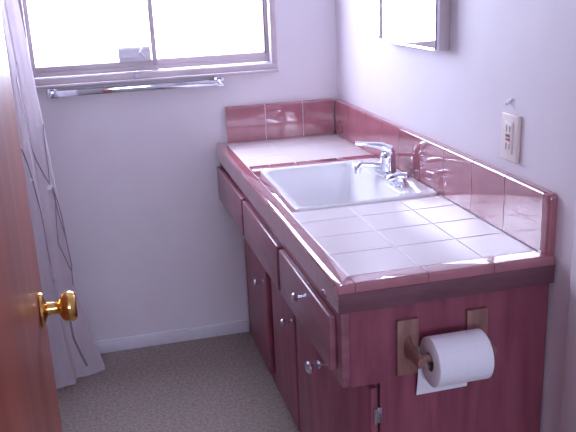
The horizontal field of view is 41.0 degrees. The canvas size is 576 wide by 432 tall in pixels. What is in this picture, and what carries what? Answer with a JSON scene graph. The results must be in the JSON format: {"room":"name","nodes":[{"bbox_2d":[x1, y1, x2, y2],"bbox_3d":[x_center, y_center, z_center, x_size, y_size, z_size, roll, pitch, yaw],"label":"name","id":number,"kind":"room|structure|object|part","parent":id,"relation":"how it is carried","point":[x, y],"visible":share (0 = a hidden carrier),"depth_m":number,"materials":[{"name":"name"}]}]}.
{"room":"bathroom","nodes":[
{"label":"bathroom","id":0,"kind":"room"},
{"bbox_2d":[57,331,298,431],"bbox_3d":[-0.417,0.913,2.003,2.150,0.100,2.550,-7,18,-13],"label":"floor","id":1,"kind":"structure","parent":0,"point":[225,383],"depth_m":2.75,"materials":[{"name":"grey carpet"}]},
{"bbox_2d":[0,9,77,431],"bbox_3d":[-0.372,0.069,1.075,0.101,2.025,0.771,-7,18,-13],"label":"door","id":2,"kind":"structure","parent":1,"relation":"on","point":[28,391],"depth_m":1.20,"materials":[{"name":"brown wood"}]},
{"bbox_3d":[-0.421,0.168,1.417,0.066,0.066,0.066,-7,18,-13],"label":"knob","id":3,"kind":"part","parent":2,"relation":"part of","materials":[{"name":"gold metal"}]},
{"bbox_2d":[217,163,548,431],"bbox_3d":[0.145,0.317,2.425,0.530,0.740,1.508,-7,18,-13],"label":"vanity cabinet","id":4,"kind":"object","parent":1,"relation":"on","point":[332,371],"visible":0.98,"depth_m":1.73,"materials":[{"name":"brown wood"}]},
{"bbox_3d":[-0.203,-0.063,2.750,0.016,0.128,0.486,-7,18,-13],"label":"drawer","id":5,"kind":"part","parent":4,"relation":"part of","materials":[{"name":"brown wood"}]},
{"bbox_3d":[-0.102,0.229,2.673,0.034,0.024,0.024,-7,18,-13],"label":"knob","id":6,"kind":"part","parent":4,"relation":"part of","materials":[{"name":"silver metal"}]},
{"bbox_3d":[-0.105,0.276,2.834,0.020,0.498,0.350,-7,18,-13],"label":"door","id":7,"kind":"part","parent":4,"relation":"part of","materials":[{"name":"brown wood"}]},
{"bbox_3d":[-0.079,0.075,2.284,0.016,0.128,0.472,-7,18,-13],"label":"drawer","id":8,"kind":"part","parent":4,"relation":"part of","materials":[{"name":"brown wood"}]},
{"bbox_3d":[-0.065,0.071,2.300,0.018,0.178,1.500,-7,18,-13],"label":"drawer frame","id":9,"kind":"part","parent":4,"relation":"part of","materials":[{"name":"brown wood"}]},
{"bbox_3d":[-0.005,0.389,2.456,0.020,0.498,0.300,-7,18,-13],"label":"door","id":10,"kind":"part","parent":4,"relation":"part of","materials":[{"name":"brown wood"}]},
{"bbox_3d":[-0.005,0.317,2.302,0.034,0.024,0.024,-7,18,-13],"label":"knob","id":11,"kind":"part","parent":4,"relation":"part of","materials":[{"name":"silver metal"}]},
{"bbox_3d":[0.025,0.187,1.776,0.034,0.024,0.024,-7,18,-13],"label":"knob","id":12,"kind":"part","parent":4,"relation":"part of","materials":[{"name":"silver metal"}]},
{"bbox_3d":[0.080,0.483,2.140,0.020,0.498,0.345,-7,18,-13],"label":"door","id":13,"kind":"part","parent":4,"relation":"part of","materials":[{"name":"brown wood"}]},
{"bbox_3d":[0.040,0.209,1.836,0.016,0.128,0.442,-7,18,-13],"label":"drawer","id":14,"kind":"part","parent":4,"relation":"part of","materials":[{"name":"brown wood"}]},
{"bbox_3d":[0.022,0.414,2.436,0.016,0.560,1.480,-7,18,-13],"label":"panel","id":15,"kind":"part","parent":4,"relation":"part of","materials":[{"name":"brown wood"}]},
{"bbox_3d":[0.060,0.358,1.837,0.035,0.031,0.031,-11,19,-26],"label":"knob","id":16,"kind":"part","parent":4,"relation":"part of","materials":[{"name":"silver metal"}]},
{"bbox_3d":[0.135,0.576,1.832,0.018,0.498,0.257,-11,19,-26],"label":"door","id":17,"kind":"part","parent":4,"relation":"part of","materials":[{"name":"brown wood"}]},
{"bbox_2d":[216,133,554,313],"bbox_3d":[0.150,-0.068,2.307,0.489,0.064,1.518,-7,18,-13],"label":"countertop","id":18,"kind":"structure","parent":4,"relation":"on","point":[363,257],"depth_m":1.78,"materials":[{"name":"tile"}]},
{"bbox_2d":[260,158,437,211],"bbox_3d":[0.168,-0.030,2.343,0.410,0.164,0.482,-7,18,-13],"label":"sink","id":19,"kind":"object","parent":18,"relation":"in","point":[309,187],"visible":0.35,"depth_m":2.50,"materials":[{"name":"white ceramic"}]},
{"bbox_2d":[387,172,409,186],"bbox_3d":[0.321,-0.108,2.233,0.065,0.038,0.048,-7,18,-13],"label":"handle","id":20,"kind":"object","parent":19,"relation":"on","point":[399,179],"visible":1,"depth_m":2.22,"materials":[{"name":"silver metal"}]},
{"bbox_2d":[354,141,396,177],"bbox_3d":[0.269,-0.176,2.346,0.127,0.105,0.140,-7,18,-13],"label":"faucet","id":21,"kind":"object","parent":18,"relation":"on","point":[386,166],"visible":0.92,"depth_m":2.34,"materials":[{"name":"silver metal"}]},
{"bbox_3d":[0.258,-0.153,2.361,0.111,0.038,0.032,-3,17,-2],"label":"spout","id":22,"kind":"part","parent":21,"relation":"part of","materials":[{"name":"silver metal"}]},
{"bbox_3d":[0.268,-0.205,2.353,0.124,0.054,0.042,0,17,7],"label":"lever","id":23,"kind":"part","parent":21,"relation":"part of","materials":[{"name":"silver metal"}]},
{"bbox_3d":[0.307,-0.136,2.369,0.048,0.011,0.140,-7,18,-13],"label":"plate","id":24,"kind":"part","parent":21,"relation":"part of","materials":[{"name":"silver metal"}]},
{"bbox_3d":[0.337,0.150,1.613,0.488,0.042,0.016,-7,18,-13],"label":"wooden trim","id":25,"kind":"part","parent":18,"relation":"part of","materials":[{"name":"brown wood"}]},
{"bbox_2d":[396,306,496,375],"bbox_3d":[0.339,0.278,1.618,0.209,0.128,0.080,-7,18,-13],"label":"toilet paper holder","id":26,"kind":"object","parent":4,"relation":"attached to","point":[409,359],"visible":0.6,"depth_m":1.62,"materials":[{"name":"brown wood"}]},
{"bbox_3d":[0.253,0.277,1.633,0.049,0.128,0.010,-7,18,-13],"label":"plate","id":27,"kind":"part","parent":26,"relation":"part of","materials":[{"name":"brown wood"}]},
{"bbox_3d":[0.263,0.286,1.596,0.022,0.060,0.072,-7,18,-13],"label":"arm","id":28,"kind":"part","parent":26,"relation":"part of","materials":[{"name":"brown wood"}]},
{"bbox_2d":[416,328,493,394],"bbox_3d":[0.347,0.319,1.610,0.127,0.156,0.106,-7,18,-13],"label":"toilet paper roll","id":29,"kind":"object","parent":26,"relation":"on","point":[459,358],"visible":0.93,"depth_m":1.56,"materials":[{"name":"paper"}]},
{"bbox_3d":[0.408,0.259,1.669,0.049,0.128,0.010,-7,18,-13],"label":"plate","id":30,"kind":"part","parent":26,"relation":"part of","materials":[{"name":"brown wood"}]},
{"bbox_3d":[0.417,0.268,1.632,0.022,0.060,0.072,-7,18,-13],"label":"arm","id":31,"kind":"part","parent":26,"relation":"part of","materials":[{"name":"brown wood"}]},
{"bbox_3d":[0.349,0.249,1.667,0.460,0.180,0.022,-7,18,-13],"label":"panel","id":32,"kind":"part","parent":4,"relation":"part of","materials":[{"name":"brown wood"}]},
{"bbox_3d":[0.397,0.599,1.783,0.394,0.560,0.020,-7,18,-13],"label":"panel","id":33,"kind":"part","parent":4,"relation":"part of","materials":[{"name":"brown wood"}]},
{"bbox_2d":[36,0,337,340],"bbox_3d":[-0.724,-0.601,2.790,2.050,2.350,0.100,-7,18,-13],"label":"wall","id":34,"kind":"structure","parent":0,"point":[153,245],"depth_m":2.94,"materials":[{"name":"paint"}]},
{"bbox_2d":[0,0,104,388],"bbox_3d":[-0.847,-0.205,2.273,0.188,1.890,0.773,-1,17,3],"label":"shower curtain","id":35,"kind":"object","parent":34,"relation":"hanging from","point":[75,354],"visible":0.42,"depth_m":2.65,"materials":[{"name":"fabric"}]},
{"bbox_2d":[46,76,223,98],"bbox_3d":[-0.546,-0.468,2.802,0.638,0.038,0.040,-7,18,-13],"label":"towel bar","id":36,"kind":"object","parent":34,"relation":"attached to","point":[53,93],"visible":1,"depth_m":2.78,"materials":[{"name":"silver metal"}]},
{"bbox_2d":[18,0,278,89],"bbox_3d":[-0.508,-0.882,2.744,0.918,0.784,0.117,-7,18,-13],"label":"window","id":37,"kind":"structure","parent":34,"relation":"in","point":[135,64],"depth_m":2.81,"materials":[{"name":"paint"}]},
{"bbox_3d":[-0.711,-0.864,2.686,0.446,0.728,0.026,-7,18,-13],"label":"sliding sash","id":38,"kind":"part","parent":37,"relation":"part of","materials":[{"name":"glass"}]},
{"bbox_3d":[-0.302,-0.919,2.807,0.444,0.728,0.026,-7,18,-13],"label":"fixed sash","id":39,"kind":"part","parent":37,"relation":"part of","materials":[{"name":"glass"}]},
{"bbox_2d":[94,319,249,353],"bbox_3d":[-0.907,0.539,3.020,1.543,0.054,0.012,-7,18,-13],"label":"baseboard","id":40,"kind":"structure","parent":34,"relation":"attached to","point":[240,326],"depth_m":3.12,"materials":[{"name":"paint"}]},
{"bbox_2d":[225,98,333,142],"bbox_3d":[-0.029,-0.370,2.979,0.425,0.137,0.020,-7,18,-13],"label":"backsplash","id":41,"kind":"structure","parent":34,"relation":"attached to","point":[244,123],"depth_m":2.97,"materials":[{"name":"tile"}]},
{"bbox_2d":[335,0,575,431],"bbox_3d":[0.536,-0.357,1.825,0.100,2.350,2.450,-7,18,-13],"label":"wall","id":42,"kind":"structure","parent":0,"point":[523,51],"depth_m":1.80,"materials":[{"name":"paint"}]},
{"bbox_2d":[377,0,449,51],"bbox_3d":[0.341,-0.782,2.137,0.041,0.608,0.430,-7,18,-13],"label":"medicine cabinet","id":43,"kind":"object","parent":42,"relation":"attached to","point":[419,24],"visible":1,"depth_m":2.13,"materials":[{"name":"paint"}]},
{"bbox_2d":[335,98,557,254],"bbox_3d":[0.377,-0.186,2.327,0.020,0.137,1.487,-7,18,-13],"label":"backsplash","id":44,"kind":"structure","parent":42,"relation":"attached to","point":[521,208],"depth_m":1.98,"materials":[{"name":"tile"}]},
{"bbox_2d":[500,111,520,162],"bbox_3d":[0.510,-0.181,1.772,0.014,0.109,0.074,-7,18,-13],"label":"electrical outlet","id":45,"kind":"object","parent":42,"relation":"attached to","point":[511,123],"visible":1,"depth_m":1.76,"materials":[{"name":"beige plastic"}]},
{"bbox_2d":[503,121,513,153],"bbox_3d":[0.507,-0.181,1.770,0.004,0.073,0.035,-7,18,-13],"label":"receptacle","id":46,"kind":"object","parent":45,"relation":"attached to","point":[508,126],"depth_m":1.77,"materials":[{"name":"beige plastic"}]},
{"bbox_2d":[560,207,575,431],"bbox_3d":[0.590,-0.113,1.451,0.018,2.100,0.114,-7,18,-13],"label":"trim","id":47,"kind":"structure","parent":42,"relation":"attached to","point":[568,406],"depth_m":1.61,"materials":[{"name":"paint"}]}
]}

